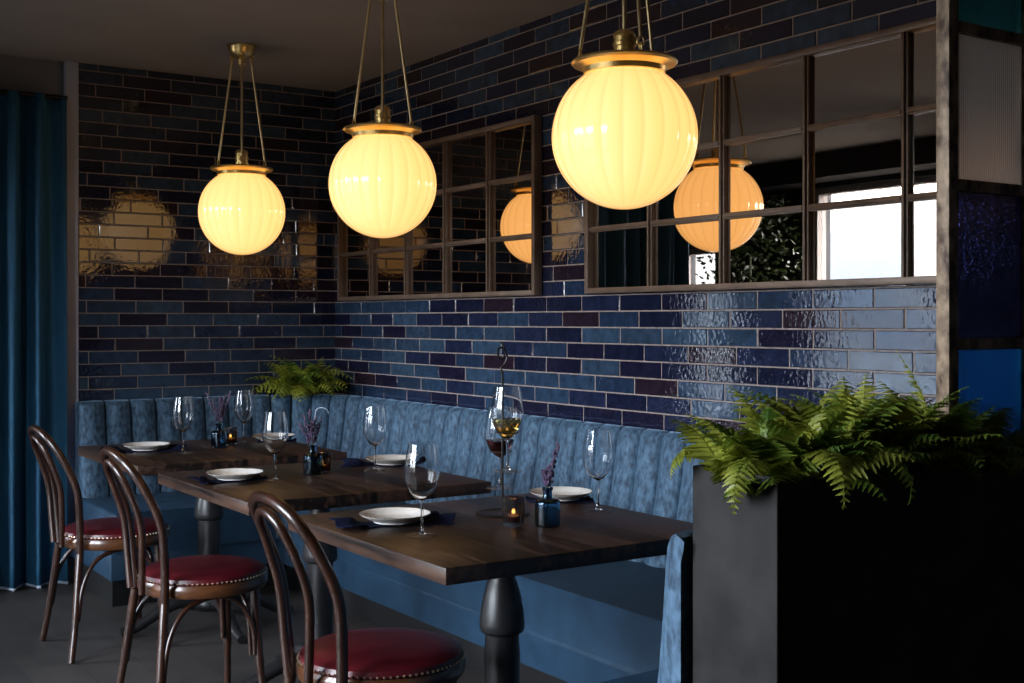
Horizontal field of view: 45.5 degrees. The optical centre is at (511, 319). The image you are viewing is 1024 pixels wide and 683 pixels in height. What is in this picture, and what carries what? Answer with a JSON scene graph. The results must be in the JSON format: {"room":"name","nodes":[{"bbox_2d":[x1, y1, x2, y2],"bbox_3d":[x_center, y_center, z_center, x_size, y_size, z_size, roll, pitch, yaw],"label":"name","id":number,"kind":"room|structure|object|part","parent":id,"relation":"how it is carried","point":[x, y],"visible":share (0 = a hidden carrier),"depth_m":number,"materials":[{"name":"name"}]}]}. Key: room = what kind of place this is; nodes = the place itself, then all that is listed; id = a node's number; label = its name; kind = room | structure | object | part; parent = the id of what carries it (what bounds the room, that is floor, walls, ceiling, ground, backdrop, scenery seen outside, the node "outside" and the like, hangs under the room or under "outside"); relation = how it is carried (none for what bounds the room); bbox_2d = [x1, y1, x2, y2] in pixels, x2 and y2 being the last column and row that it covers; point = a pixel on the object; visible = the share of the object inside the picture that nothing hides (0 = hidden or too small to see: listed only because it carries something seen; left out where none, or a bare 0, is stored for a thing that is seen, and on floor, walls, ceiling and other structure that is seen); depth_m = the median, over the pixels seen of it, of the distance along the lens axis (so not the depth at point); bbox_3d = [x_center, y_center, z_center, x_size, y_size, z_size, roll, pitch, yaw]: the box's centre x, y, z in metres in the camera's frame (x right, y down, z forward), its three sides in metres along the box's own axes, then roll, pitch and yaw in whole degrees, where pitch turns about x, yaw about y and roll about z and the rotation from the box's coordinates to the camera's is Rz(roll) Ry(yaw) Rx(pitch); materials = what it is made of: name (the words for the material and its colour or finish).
{"room":"restaurant","nodes":[
{"label":"restaurant","id":0,"kind":"room"},
{"bbox_2d":[0,55,334,400],"bbox_3d":[-2.154,0.005,6.205,2.700,2.590,0.125,0,0,-34],"label":"wall","id":1,"kind":"structure","parent":0,"point":[165,311],"depth_m":6.42,"materials":[{"name":"tile"}]},
{"bbox_2d":[0,89,68,591],"bbox_3d":[-2.701,0.096,5.693,1.223,2.405,0.135,0,0,-34],"label":"curtain","id":2,"kind":"object","parent":1,"relation":"hanging from","point":[33,126],"visible":0.95,"depth_m":5.94,"materials":[{"name":"teal fabric"}]},
{"bbox_3d":[-2.705,-1.095,5.697,1.220,0.023,0.024,0,0,-34],"label":"rail","id":3,"kind":"part","parent":2,"relation":"part of","materials":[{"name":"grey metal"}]},
{"bbox_2d":[64,61,78,580],"bbox_3d":[-2.230,0.005,6.150,0.063,2.590,0.132,0,0,-34],"label":"trim","id":4,"kind":"structure","parent":1,"relation":"attached to","point":[71,69],"depth_m":6.10,"materials":[{"name":"grey paint"}]},
{"bbox_2d":[0,580,484,682],"bbox_3d":[-1.254,1.350,3.250,4.720,0.100,11.600,0,0,-34],"label":"floor","id":5,"kind":"structure","parent":0,"point":[196,655],"depth_m":4.91,"materials":[{"name":"concrete"}]},
{"bbox_2d":[27,425,169,662],"bbox_3d":[-1.640,0.852,4.880,0.547,0.893,0.445,0,0,-35],"label":"dining chair","id":6,"kind":"object","parent":5,"relation":"on","point":[99,534],"visible":0.8,"depth_m":4.73,"materials":[{"name":"brown wood"}]},
{"bbox_3d":[-1.863,1.098,4.940,0.102,0.401,0.030,0,0,16],"label":"leg","id":7,"kind":"part","parent":6,"relation":"part of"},
{"bbox_3d":[-1.661,1.098,4.655,0.030,0.401,0.102,0,0,3],"label":"leg","id":8,"kind":"part","parent":6,"relation":"part of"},
{"bbox_3d":[-1.595,0.830,4.916,0.414,0.037,0.414,0,0,-35],"label":"seat","id":9,"kind":"part","parent":6,"relation":"part of","materials":[{"name":"leather"}]},
{"bbox_3d":[-1.595,0.842,4.916,0.421,0.007,0.422,0,0,-35],"label":"nailhead trim","id":10,"kind":"part","parent":6,"relation":"part of","materials":[{"name":"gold metal"}]},
{"bbox_3d":[-1.562,1.094,5.113,0.033,0.409,0.082,0,0,-9],"label":"leg","id":11,"kind":"part","parent":6,"relation":"part of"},
{"bbox_3d":[-1.398,1.094,4.882,0.081,0.409,0.033,0,0,28],"label":"leg","id":12,"kind":"part","parent":6,"relation":"part of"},
{"bbox_2d":[99,446,267,682],"bbox_3d":[-1.079,0.852,4.056,0.547,0.893,0.445,0,0,-35],"label":"dining chair","id":13,"kind":"object","parent":5,"relation":"on","point":[199,578],"visible":1,"depth_m":3.97,"materials":[{"name":"brown wood"}]},
{"bbox_3d":[-1.302,1.098,4.118,0.102,0.401,0.030,0,0,17],"label":"leg","id":14,"kind":"part","parent":13,"relation":"part of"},
{"bbox_3d":[-1.102,1.098,3.832,0.030,0.401,0.102,0,0,3],"label":"leg","id":15,"kind":"part","parent":13,"relation":"part of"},
{"bbox_3d":[-1.034,0.842,4.092,0.421,0.007,0.422,0,0,-35],"label":"nailhead trim","id":16,"kind":"part","parent":13,"relation":"part of","materials":[{"name":"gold metal"}]},
{"bbox_3d":[-1.034,0.830,4.092,0.414,0.037,0.414,0,0,-35],"label":"seat","id":17,"kind":"part","parent":13,"relation":"part of","materials":[{"name":"leather"}]},
{"bbox_3d":[-0.999,1.094,4.289,0.033,0.409,0.082,0,0,-8],"label":"leg","id":18,"kind":"part","parent":13,"relation":"part of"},
{"bbox_3d":[-0.837,1.094,4.056,0.082,0.409,0.033,0,0,28],"label":"leg","id":19,"kind":"part","parent":13,"relation":"part of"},
{"bbox_2d":[78,437,346,643],"bbox_3d":[-1.289,0.924,5.204,0.870,0.749,0.870,0,0,-34],"label":"dining table","id":20,"kind":"object","parent":5,"relation":"on","point":[198,454],"visible":0.48,"depth_m":5.09,"materials":[{"name":"brown wood"}]},
{"bbox_2d":[100,444,186,452],"bbox_3d":[-1.545,0.537,5.129,0.351,0.026,0.152,0,0,-24],"label":"napkin","id":21,"kind":"object","parent":20,"relation":"on","point":[172,447],"visible":0.77,"depth_m":5.12,"materials":[{"name":"blue fabric"}]},
{"bbox_2d":[122,442,169,450],"bbox_3d":[-1.535,0.532,5.133,0.194,0.024,0.194,0,0,-34],"label":"plate","id":22,"kind":"object","parent":21,"relation":"on","point":[136,446],"visible":1,"depth_m":5.11,"materials":[{"name":"beige ceramic"}]},
{"bbox_2d":[172,396,193,451],"bbox_3d":[-1.355,0.432,5.035,0.091,0.236,0.091,0,0,-15],"label":"wine glass","id":23,"kind":"object","parent":20,"relation":"on","point":[183,407],"visible":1,"depth_m":5.00,"materials":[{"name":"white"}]},
{"bbox_3d":[-1.355,0.501,5.035,0.020,0.086,0.020,0,0,-34],"label":"stem","id":24,"kind":"part","parent":23,"relation":"part of","materials":[{"name":"clear glass"}]},
{"bbox_2d":[172,396,193,431],"bbox_3d":[-1.355,0.387,5.035,0.091,0.146,0.091,0,0,-34],"label":"bowl","id":25,"kind":"object","parent":23,"relation":"on","point":[183,407],"depth_m":5.00,"materials":[{"name":"clear glass"}]},
{"bbox_2d":[211,423,226,447],"bbox_3d":[-1.264,0.498,5.271,0.069,0.103,0.069,0,0,-34],"label":"bottle vase","id":26,"kind":"object","parent":20,"relation":"on","point":[218,436],"visible":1,"depth_m":5.25,"materials":[{"name":"blue glass"}]},
{"bbox_2d":[205,391,230,423],"bbox_3d":[-1.265,0.421,5.273,0.116,0.233,0.043,0,0,14],"label":"sprig","id":27,"kind":"object","parent":26,"relation":"in","point":[220,412],"visible":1,"depth_m":5.27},
{"bbox_2d":[223,427,236,444],"bbox_3d":[-1.244,0.512,5.399,0.060,0.076,0.060,0,0,-34],"label":"votive candle","id":28,"kind":"object","parent":20,"relation":"on","point":[231,431],"visible":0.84,"depth_m":5.37,"materials":[{"name":"glass"}]},
{"bbox_2d":[234,390,253,441],"bbox_3d":[-1.198,0.432,5.464,0.091,0.236,0.091,0,0,-15],"label":"wine glass","id":29,"kind":"object","parent":20,"relation":"on","point":[243,400],"visible":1,"depth_m":5.43,"materials":[{"name":"clear"}]},
{"bbox_3d":[-1.198,0.501,5.464,0.020,0.086,0.020,0,0,-34],"label":"stem","id":30,"kind":"part","parent":29,"relation":"part of","materials":[{"name":"clear glass"}]},
{"bbox_2d":[234,390,253,422],"bbox_3d":[-1.198,0.387,5.464,0.091,0.146,0.091,0,0,-34],"label":"bowl","id":31,"kind":"object","parent":29,"relation":"on","point":[243,400],"depth_m":5.43,"materials":[{"name":"clear glass"}]},
{"bbox_2d":[257,438,296,442],"bbox_3d":[-1.067,0.544,5.542,0.175,0.013,0.119,0,0,-11],"label":"napkin","id":32,"kind":"object","parent":20,"relation":"on","point":[294,439],"visible":0.38,"depth_m":5.54,"materials":[{"name":"blue fabric"}]},
{"bbox_2d":[252,433,295,440],"bbox_3d":[-1.079,0.532,5.540,0.194,0.024,0.194,0,0,-34],"label":"plate","id":33,"kind":"object","parent":32,"relation":"on","point":[259,436],"visible":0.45,"depth_m":5.53,"materials":[{"name":"beige ceramic"}]},
{"bbox_2d":[70,394,401,606],"bbox_3d":[-1.365,0.851,6.130,1.452,0.898,0.869,0,0,-34],"label":"banquette","id":34,"kind":"object","parent":5,"relation":"on","point":[106,422],"visible":0.44,"depth_m":6.10,"materials":[{"name":"blue fabric"}]},
{"bbox_3d":[-1.365,1.113,6.126,1.446,0.115,0.863,0,0,-34],"label":"panel","id":35,"kind":"part","parent":34,"relation":"part of","materials":[{"name":"blue fabric"}]},
{"bbox_2d":[82,491,288,554],"bbox_3d":[-1.373,0.963,6.069,1.350,0.185,0.777,0,0,-34],"label":"seat cushion","id":36,"kind":"object","parent":34,"relation":"on","point":[238,530],"depth_m":5.76,"materials":[{"name":"blue fabric"}]},
{"bbox_3d":[-1.355,1.235,6.133,1.421,0.130,0.863,0,0,-34],"label":"kick plate","id":37,"kind":"part","parent":34,"relation":"part of","materials":[{"name":"black paint"}]},
{"bbox_3d":[-1.369,0.651,6.343,1.664,0.498,0.639,0,0,-5],"label":"backrest","id":38,"kind":"part","parent":34,"relation":"part of","materials":[{"name":"blue fabric"}]},
{"bbox_3d":[-1.056,0.641,6.624,0.382,0.451,0.382,0,0,-34],"label":"planter box","id":39,"kind":"object","parent":34,"relation":"on","visible":0},
{"bbox_2d":[246,356,351,401],"bbox_3d":[-1.133,0.314,6.556,0.534,0.244,0.371,0,0,9],"label":"fern","id":40,"kind":"object","parent":39,"relation":"in","point":[294,380],"visible":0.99,"depth_m":6.54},
{"bbox_2d":[158,458,490,682],"bbox_3d":[-0.673,0.924,4.281,0.870,0.749,0.870,0,0,-34],"label":"dining table","id":41,"kind":"object","parent":5,"relation":"on","point":[357,485],"visible":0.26,"depth_m":4.14,"materials":[{"name":"brown wood"}]},
{"bbox_2d":[187,475,268,483],"bbox_3d":[-0.968,0.537,4.181,0.243,0.025,0.144,0,0,-37],"label":"napkin","id":42,"kind":"object","parent":41,"relation":"on","point":[203,480],"visible":0.73,"depth_m":4.15,"materials":[{"name":"blue fabric"}]},
{"bbox_2d":[206,468,263,480],"bbox_3d":[-0.951,0.532,4.194,0.194,0.024,0.194,0,0,-34],"label":"plate","id":43,"kind":"object","parent":42,"relation":"on","point":[232,474],"visible":1,"depth_m":4.22,"materials":[{"name":"beige ceramic"}]},
{"bbox_2d":[261,411,287,478],"bbox_3d":[-0.812,0.432,4.188,0.091,0.236,0.091,0,0,-15],"label":"wine glass","id":44,"kind":"object","parent":41,"relation":"on","point":[274,432],"visible":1,"depth_m":4.16,"materials":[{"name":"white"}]},
{"bbox_2d":[261,411,287,453],"bbox_3d":[-0.812,0.387,4.188,0.091,0.146,0.091,0,0,-34],"label":"bowl","id":45,"kind":"object","parent":44,"relation":"on","point":[274,432],"depth_m":4.15,"materials":[{"name":"clear glass"}]},
{"bbox_3d":[-0.812,0.501,4.188,0.020,0.086,0.020,0,0,-34],"label":"stem","id":46,"kind":"part","parent":44,"relation":"part of","materials":[{"name":"clear glass"}]},
{"bbox_2d":[303,445,322,474],"bbox_3d":[-0.711,0.498,4.364,0.069,0.103,0.069,0,0,-34],"label":"bottle vase","id":47,"kind":"object","parent":41,"relation":"on","point":[312,461],"visible":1,"depth_m":4.34,"materials":[{"name":"blue glass"}]},
{"bbox_2d":[298,407,328,444],"bbox_3d":[-0.710,0.425,4.362,0.113,0.226,0.041,0,0,1],"label":"sprig","id":48,"kind":"object","parent":47,"relation":"in","point":[312,428],"visible":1,"depth_m":4.36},
{"bbox_2d":[317,451,330,472],"bbox_3d":[-0.683,0.512,4.407,0.060,0.076,0.060,0,0,-34],"label":"votive candle","id":49,"kind":"object","parent":41,"relation":"on","point":[326,454],"visible":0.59,"depth_m":4.39,"materials":[{"name":"glass"}]},
{"bbox_2d":[341,458,404,466],"bbox_3d":[-0.484,0.537,4.633,0.324,0.026,0.152,0,0,0],"label":"napkin","id":50,"kind":"object","parent":41,"relation":"on","point":[349,462],"visible":0.52,"depth_m":4.59,"materials":[{"name":"blue fabric"}]},
{"bbox_2d":[365,454,405,464],"bbox_3d":[-0.459,0.532,4.633,0.194,0.024,0.194,0,0,-34],"label":"plate","id":51,"kind":"object","parent":50,"relation":"on","point":[392,459],"visible":0.77,"depth_m":4.66,"materials":[{"name":"beige ceramic"}]},
{"bbox_2d":[362,405,386,468],"bbox_3d":[-0.501,0.432,4.466,0.091,0.236,0.091,0,0,-15],"label":"wine glass","id":52,"kind":"object","parent":41,"relation":"on","point":[374,425],"visible":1,"depth_m":4.43,"materials":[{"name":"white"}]},
{"bbox_2d":[362,405,386,445],"bbox_3d":[-0.501,0.387,4.466,0.091,0.146,0.091,0,0,-34],"label":"bowl","id":53,"kind":"object","parent":52,"relation":"on","point":[374,425],"depth_m":4.43,"materials":[{"name":"clear glass"}]},
{"bbox_3d":[-0.501,0.501,4.466,0.020,0.086,0.020,0,0,-34],"label":"stem","id":54,"kind":"part","parent":52,"relation":"part of","materials":[{"name":"clear glass"}]},
{"bbox_2d":[248,490,465,682],"bbox_3d":[-0.379,0.852,3.051,0.547,0.893,0.445,0,0,-34],"label":"dining chair","id":55,"kind":"object","parent":5,"relation":"on","point":[380,654],"visible":1,"depth_m":2.94,"materials":[{"name":"brown wood"}]},
{"bbox_3d":[-0.596,1.098,3.112,0.102,0.401,0.030,0,0,18],"label":"leg","id":56,"kind":"part","parent":55,"relation":"part of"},
{"bbox_3d":[-0.329,0.830,3.080,0.414,0.037,0.414,0,0,-34],"label":"seat","id":57,"kind":"part","parent":55,"relation":"part of","materials":[{"name":"leather"}]},
{"bbox_3d":[-0.329,0.842,3.080,0.421,0.007,0.422,0,0,-34],"label":"nailhead trim","id":58,"kind":"part","parent":55,"relation":"part of","materials":[{"name":"gold metal"}]},
{"bbox_2d":[288,493,692,682],"bbox_3d":[-0.027,0.924,3.312,0.870,0.749,0.870,0,0,-34],"label":"dining table","id":59,"kind":"object","parent":5,"relation":"on","point":[474,548],"visible":0.95,"depth_m":3.16,"materials":[{"name":"brown wood"}]},
{"bbox_2d":[329,511,455,528],"bbox_3d":[-0.319,0.537,3.298,0.336,0.026,0.152,0,0,-23],"label":"napkin","id":60,"kind":"object","parent":59,"relation":"on","point":[435,518],"visible":0.7,"depth_m":3.28,"materials":[{"name":"blue fabric"}]},
{"bbox_2d":[359,507,430,524],"bbox_3d":[-0.316,0.532,3.299,0.194,0.024,0.194,0,0,-34],"label":"plate","id":61,"kind":"object","parent":60,"relation":"on","point":[391,515],"visible":0.98,"depth_m":3.33,"materials":[{"name":"beige ceramic"}]},
{"bbox_2d":[404,442,439,533],"bbox_3d":[-0.229,0.432,3.112,0.091,0.236,0.091,0,0,-15],"label":"wine glass","id":62,"kind":"object","parent":59,"relation":"on","point":[421,467],"visible":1,"depth_m":3.08,"materials":[{"name":"clear"}]},
{"bbox_3d":[-0.229,0.501,3.112,0.020,0.086,0.020,0,0,-34],"label":"stem","id":63,"kind":"part","parent":62,"relation":"part of","materials":[{"name":"clear glass"}]},
{"bbox_2d":[404,442,439,500],"bbox_3d":[-0.229,0.387,3.112,0.091,0.146,0.091,0,0,-34],"label":"bowl","id":64,"kind":"object","parent":62,"relation":"on","point":[421,467],"depth_m":3.08,"materials":[{"name":"clear glass"}]},
{"bbox_2d":[475,342,529,517],"bbox_3d":[-0.026,0.306,3.464,0.156,0.488,0.207,0,0,-34],"label":"stand","id":65,"kind":"object","parent":59,"relation":"on","point":[493,512],"visible":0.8,"depth_m":3.46,"materials":[{"name":"grey metal"}]},
{"bbox_2d":[485,406,515,486],"bbox_3d":[-0.034,0.370,3.542,0.091,0.236,0.091,0,0,-15],"label":"wine glass","id":66,"kind":"object","parent":65,"relation":"in","point":[493,440],"visible":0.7,"depth_m":3.52,"materials":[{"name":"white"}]},
{"bbox_3d":[-0.034,0.439,3.542,0.020,0.086,0.020,0,0,-34],"label":"stem","id":67,"kind":"part","parent":66,"relation":"part of","materials":[{"name":"clear glass"}]},
{"bbox_2d":[485,406,515,456],"bbox_3d":[-0.034,0.325,3.542,0.091,0.146,0.091,0,0,-34],"label":"bowl","id":68,"kind":"object","parent":66,"relation":"on","point":[493,440],"depth_m":3.51,"materials":[{"name":"clear glass"}]},
{"bbox_3d":[-0.027,0.345,3.465,0.007,0.400,0.006,0,0,-34],"label":"rod","id":69,"kind":"part","parent":65,"relation":"part of","materials":[{"name":"grey metal"}]},
{"bbox_3d":[-0.027,0.109,3.465,0.033,0.094,0.006,0,0,0],"label":"handle","id":70,"kind":"part","parent":65,"relation":"part of","materials":[{"name":"grey metal"}]},
{"bbox_2d":[491,386,523,469],"bbox_3d":[-0.013,0.302,3.389,0.091,0.236,0.091,0,0,-15],"label":"wine glass","id":71,"kind":"object","parent":65,"relation":"in","point":[507,411],"visible":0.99,"depth_m":3.36,"materials":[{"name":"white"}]},
{"bbox_3d":[-0.013,0.371,3.389,0.020,0.086,0.020,0,0,-34],"label":"stem","id":72,"kind":"part","parent":71,"relation":"part of","materials":[{"name":"clear glass"}]},
{"bbox_2d":[491,386,523,438],"bbox_3d":[-0.013,0.257,3.389,0.091,0.146,0.091,0,0,-34],"label":"bowl","id":73,"kind":"object","parent":71,"relation":"on","point":[507,411],"depth_m":3.36,"materials":[{"name":"clear glass"}]},
{"bbox_2d":[502,496,524,526],"bbox_3d":[0.004,0.512,3.271,0.060,0.076,0.060,0,0,-34],"label":"votive candle","id":74,"kind":"object","parent":59,"relation":"on","point":[513,507],"visible":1,"depth_m":3.25,"materials":[{"name":"clear glass"}]},
{"bbox_2d":[535,487,559,527],"bbox_3d":[0.095,0.498,3.263,0.069,0.103,0.069,0,0,-34],"label":"bottle vase","id":75,"kind":"object","parent":59,"relation":"on","point":[547,508],"visible":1,"depth_m":3.23,"materials":[{"name":"blue glass"}]},
{"bbox_2d":[541,441,559,487],"bbox_3d":[0.103,0.431,3.267,0.051,0.213,0.028,0,0,6],"label":"sprig","id":76,"kind":"object","parent":75,"relation":"in","point":[547,479],"visible":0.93,"depth_m":3.26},
{"bbox_2d":[525,496,594,502],"bbox_3d":[0.142,0.543,3.723,0.206,0.014,0.119,0,0,-6],"label":"napkin","id":77,"kind":"object","parent":59,"relation":"on","point":[527,498],"visible":0.46,"depth_m":3.70,"materials":[{"name":"blue fabric"}]},
{"bbox_2d":[529,486,592,500],"bbox_3d":[0.149,0.532,3.724,0.194,0.024,0.194,0,0,-34],"label":"plate","id":78,"kind":"object","parent":77,"relation":"on","point":[562,493],"visible":0.77,"depth_m":3.75,"materials":[{"name":"beige ceramic"}]},
{"bbox_2d":[582,428,613,509],"bbox_3d":[0.247,0.432,3.510,0.091,0.236,0.091,0,0,-15],"label":"wine glass","id":79,"kind":"object","parent":59,"relation":"on","point":[597,451],"visible":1,"depth_m":3.48,"materials":[{"name":"clear"}]},
{"bbox_3d":[0.247,0.501,3.510,0.020,0.086,0.020,0,0,-34],"label":"stem","id":80,"kind":"part","parent":79,"relation":"part of","materials":[{"name":"clear glass"}]},
{"bbox_2d":[582,428,613,479],"bbox_3d":[0.247,0.387,3.510,0.091,0.146,0.091,0,0,-34],"label":"bowl","id":81,"kind":"object","parent":79,"relation":"on","point":[597,451],"depth_m":3.48,"materials":[{"name":"clear glass"}]},
{"bbox_2d":[289,401,714,682],"bbox_3d":[-0.098,0.851,4.222,1.462,0.898,3.701,0,0,-34],"label":"banquette","id":82,"kind":"object","parent":5,"relation":"on","point":[628,621],"visible":0.27,"depth_m":4.41,"materials":[{"name":"blue fabric"}]},
{"bbox_3d":[-0.089,1.235,4.235,1.421,0.130,3.689,0,0,-34],"label":"kick plate","id":83,"kind":"part","parent":82,"relation":"part of","materials":[{"name":"black paint"}]},
{"bbox_3d":[-0.099,1.113,4.228,1.446,0.115,3.689,0,0,-34],"label":"panel","id":84,"kind":"part","parent":82,"relation":"part of","materials":[{"name":"blue fabric"}]},
{"bbox_2d":[289,501,665,682],"bbox_3d":[-0.144,0.963,4.227,1.350,0.185,3.641,0,0,-34],"label":"seat cushion","id":85,"kind":"object","parent":82,"relation":"on","point":[608,615],"depth_m":3.99,"materials":[{"name":"blue fabric"}]},
{"bbox_3d":[0.429,0.651,4.580,0.188,0.498,3.688,0,0,-34],"label":"backrest","id":86,"kind":"part","parent":82,"relation":"part of","materials":[{"name":"blue fabric"}]},
{"bbox_3d":[0.815,0.651,2.681,1.270,0.498,0.124,0,0,-34],"label":"return backrest","id":87,"kind":"part","parent":82,"relation":"part of","materials":[{"name":"blue fabric"}]},
{"bbox_2d":[693,453,1023,682],"bbox_3d":[0.994,0.786,2.596,1.435,1.028,0.216,0,0,-34],"label":"planter box","id":88,"kind":"object","parent":5,"relation":"on","point":[795,585],"visible":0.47,"depth_m":2.25,"materials":[{"name":"metal"}]},
{"bbox_2d":[669,383,936,514],"bbox_3d":[0.515,0.224,2.262,0.510,0.205,0.460,0,0,-34],"label":"fern","id":89,"kind":"object","parent":88,"relation":"in","point":[750,453],"visible":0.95,"depth_m":2.17,"materials":[{"name":"plant"}]},
{"bbox_2d":[728,372,1005,481],"bbox_3d":[0.715,0.214,2.392,0.535,0.206,0.462,0,0,-20],"label":"fern","id":90,"kind":"object","parent":88,"relation":"in","point":[913,437],"visible":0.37,"depth_m":2.31,"materials":[{"name":"plant"}]},
{"bbox_2d":[806,349,1023,481],"bbox_3d":[0.830,0.185,2.491,0.456,0.254,0.432,0,0,26],"label":"fern","id":91,"kind":"object","parent":88,"relation":"in","point":[962,423],"visible":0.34,"depth_m":2.38,"materials":[{"name":"plant"}]},
{"bbox_2d":[936,0,1023,437],"bbox_3d":[1.243,-0.509,2.752,0.860,1.562,0.032,0,0,-34],"label":"screen","id":92,"kind":"object","parent":88,"relation":"on","point":[980,43],"visible":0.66,"depth_m":2.57,"materials":[{"name":"metal"}]},
{"bbox_3d":[0.899,-0.509,2.522,0.032,1.562,0.032,0,0,-34],"label":"post","id":93,"kind":"part","parent":92,"relation":"part of","materials":[{"name":"wood"}]},
{"bbox_3d":[1.010,-0.770,2.597,0.238,0.305,0.006,0,0,-34],"label":"pane","id":94,"kind":"part","parent":92,"relation":"part of","materials":[{"name":"teal glass"}]},
{"bbox_3d":[1.010,-0.444,2.597,0.238,0.305,0.006,0,0,-34],"label":"pane","id":95,"kind":"part","parent":92,"relation":"part of","materials":[{"name":"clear glass"}]},
{"bbox_3d":[1.010,-0.115,2.597,0.238,0.308,0.006,0,0,-34],"label":"pane","id":96,"kind":"part","parent":92,"relation":"part of","materials":[{"name":"blue glass"}]},
{"bbox_3d":[1.010,0.155,2.597,0.238,0.188,0.006,0,0,-34],"label":"pane","id":97,"kind":"part","parent":92,"relation":"part of","materials":[{"name":"blue glass"}]},
{"bbox_3d":[1.010,-0.607,2.597,0.237,0.024,0.026,0,0,-34],"label":"rail","id":98,"kind":"part","parent":92,"relation":"part of","materials":[{"name":"metal"}]},
{"bbox_3d":[1.010,-0.280,2.597,0.237,0.024,0.026,0,0,-34],"label":"rail","id":99,"kind":"part","parent":92,"relation":"part of","materials":[{"name":"wood"}]},
{"bbox_3d":[1.010,0.050,2.597,0.237,0.024,0.026,0,0,-34],"label":"rail","id":100,"kind":"part","parent":92,"relation":"part of","materials":[{"name":"metal"}]},
{"bbox_3d":[1.122,-0.509,2.671,0.032,1.562,0.032,0,0,-34],"label":"post","id":101,"kind":"part","parent":92,"relation":"part of","materials":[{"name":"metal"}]},
{"bbox_2d":[988,429,1023,477],"bbox_3d":[0.999,0.275,2.534,0.269,0.086,0.202,0,0,-34],"label":"fern","id":102,"kind":"object","parent":88,"relation":"in","point":[1018,436],"visible":0.05,"depth_m":2.56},
{"bbox_2d":[0,0,585,91],"bbox_3d":[-1.254,-1.340,3.250,4.920,0.100,11.800,0,0,-34],"label":"ceiling","id":103,"kind":"structure","parent":0,"point":[309,44],"depth_m":5.45,"materials":[{"name":"paint"}]},
{"bbox_2d":[198,42,284,254],"bbox_3d":[-1.270,-0.798,5.744,0.403,0.984,0.400,0,0,9],"label":"pendant light","id":104,"kind":"object","parent":103,"relation":"hanging from","point":[241,211],"visible":1,"depth_m":5.62,"materials":[{"name":"beige"}]},
{"bbox_3d":[-1.354,-0.984,5.769,0.082,0.464,0.011,0,0,17],"label":"rod","id":105,"kind":"part","parent":104,"relation":"part of","materials":[{"name":"gold metal"}]},
{"bbox_3d":[-1.270,-0.999,5.744,0.012,0.412,0.013,0,0,17],"label":"rod","id":106,"kind":"part","parent":104,"relation":"part of","materials":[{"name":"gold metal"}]},
{"bbox_3d":[-1.270,-0.500,5.744,0.400,0.390,0.403,0,0,17],"label":"globe","id":107,"kind":"part","parent":104,"relation":"part of","materials":[{"name":"beige"}]},
{"bbox_3d":[-1.250,-0.984,5.658,0.011,0.464,0.083,0,0,-13],"label":"rod","id":108,"kind":"part","parent":104,"relation":"part of","materials":[{"name":"gold metal"}]},
{"bbox_3d":[-1.205,-0.984,5.803,0.083,0.464,0.011,0,0,-43],"label":"rod","id":109,"kind":"part","parent":104,"relation":"part of","materials":[{"name":"gold metal"}]},
{"bbox_2d":[328,0,436,237],"bbox_3d":[-0.483,-0.798,4.564,0.400,0.984,0.403,0,0,40],"label":"pendant light","id":110,"kind":"object","parent":103,"relation":"hanging from","point":[383,183],"visible":1,"depth_m":4.43,"materials":[{"name":"beige"}]},
{"bbox_3d":[-0.564,-0.984,4.599,0.082,0.464,0.011,0,0,24],"label":"rod","id":111,"kind":"part","parent":110,"relation":"part of","materials":[{"name":"gold metal"}]},
{"bbox_3d":[-0.474,-0.984,4.476,0.011,0.464,0.083,0,0,-6],"label":"rod","id":112,"kind":"part","parent":110,"relation":"part of","materials":[{"name":"gold metal"}]},
{"bbox_3d":[-0.483,-0.500,4.564,0.400,0.390,0.403,0,0,24],"label":"globe","id":113,"kind":"part","parent":110,"relation":"part of","materials":[{"name":"beige"}]},
{"bbox_3d":[-0.412,-0.984,4.615,0.083,0.464,0.011,0,0,-36],"label":"rod","id":114,"kind":"part","parent":110,"relation":"part of","materials":[{"name":"gold metal"}]},
{"bbox_2d":[552,0,697,209],"bbox_3d":[0.310,-0.798,3.374,0.403,0.984,0.400,0,0,-10],"label":"pendant light","id":115,"kind":"object","parent":103,"relation":"hanging from","point":[625,133],"visible":1,"depth_m":3.24,"materials":[{"name":"beige"}]},
{"bbox_3d":[0.225,-0.984,3.397,0.082,0.464,0.011,0,0,15],"label":"rod","id":116,"kind":"part","parent":115,"relation":"part of","materials":[{"name":"gold metal"}]},
{"bbox_3d":[0.310,-0.999,3.374,0.012,0.412,0.013,0,0,15],"label":"rod","id":117,"kind":"part","parent":115,"relation":"part of","materials":[{"name":"gold metal"}]},
{"bbox_3d":[0.310,-0.500,3.374,0.400,0.390,0.403,0,0,15],"label":"globe","id":118,"kind":"part","parent":115,"relation":"part of","materials":[{"name":"beige"}]},
{"bbox_3d":[0.333,-0.984,3.289,0.011,0.464,0.083,0,0,-15],"label":"rod","id":119,"kind":"part","parent":115,"relation":"part of","materials":[{"name":"gold metal"}]},
{"bbox_3d":[0.372,-0.984,3.436,0.083,0.464,0.011,0,0,-45],"label":"rod","id":120,"kind":"part","parent":115,"relation":"part of","materials":[{"name":"gold metal"}]},
{"bbox_2d":[335,0,935,433],"bbox_3d":[0.547,0.005,4.691,0.125,2.590,5.400,0,0,-34],"label":"wall","id":121,"kind":"structure","parent":0,"point":[640,359],"depth_m":4.82,"materials":[{"name":"tile"}]},
{"bbox_2d":[337,115,541,300],"bbox_3d":[-0.420,-0.487,5.985,0.042,0.765,1.915,0,0,-34],"label":"mirror","id":122,"kind":"object","parent":121,"relation":"attached to","point":[480,235],"visible":0.77,"depth_m":5.66,"materials":[{"name":"brown mirror"}]},
{"bbox_2d":[584,16,935,293],"bbox_3d":[0.842,-0.487,4.092,0.042,0.765,1.934,0,0,-34],"label":"mirror","id":123,"kind":"object","parent":121,"relation":"attached to","point":[815,166],"visible":0.75,"depth_m":3.97,"materials":[{"name":"brown mirror"}]}
]}

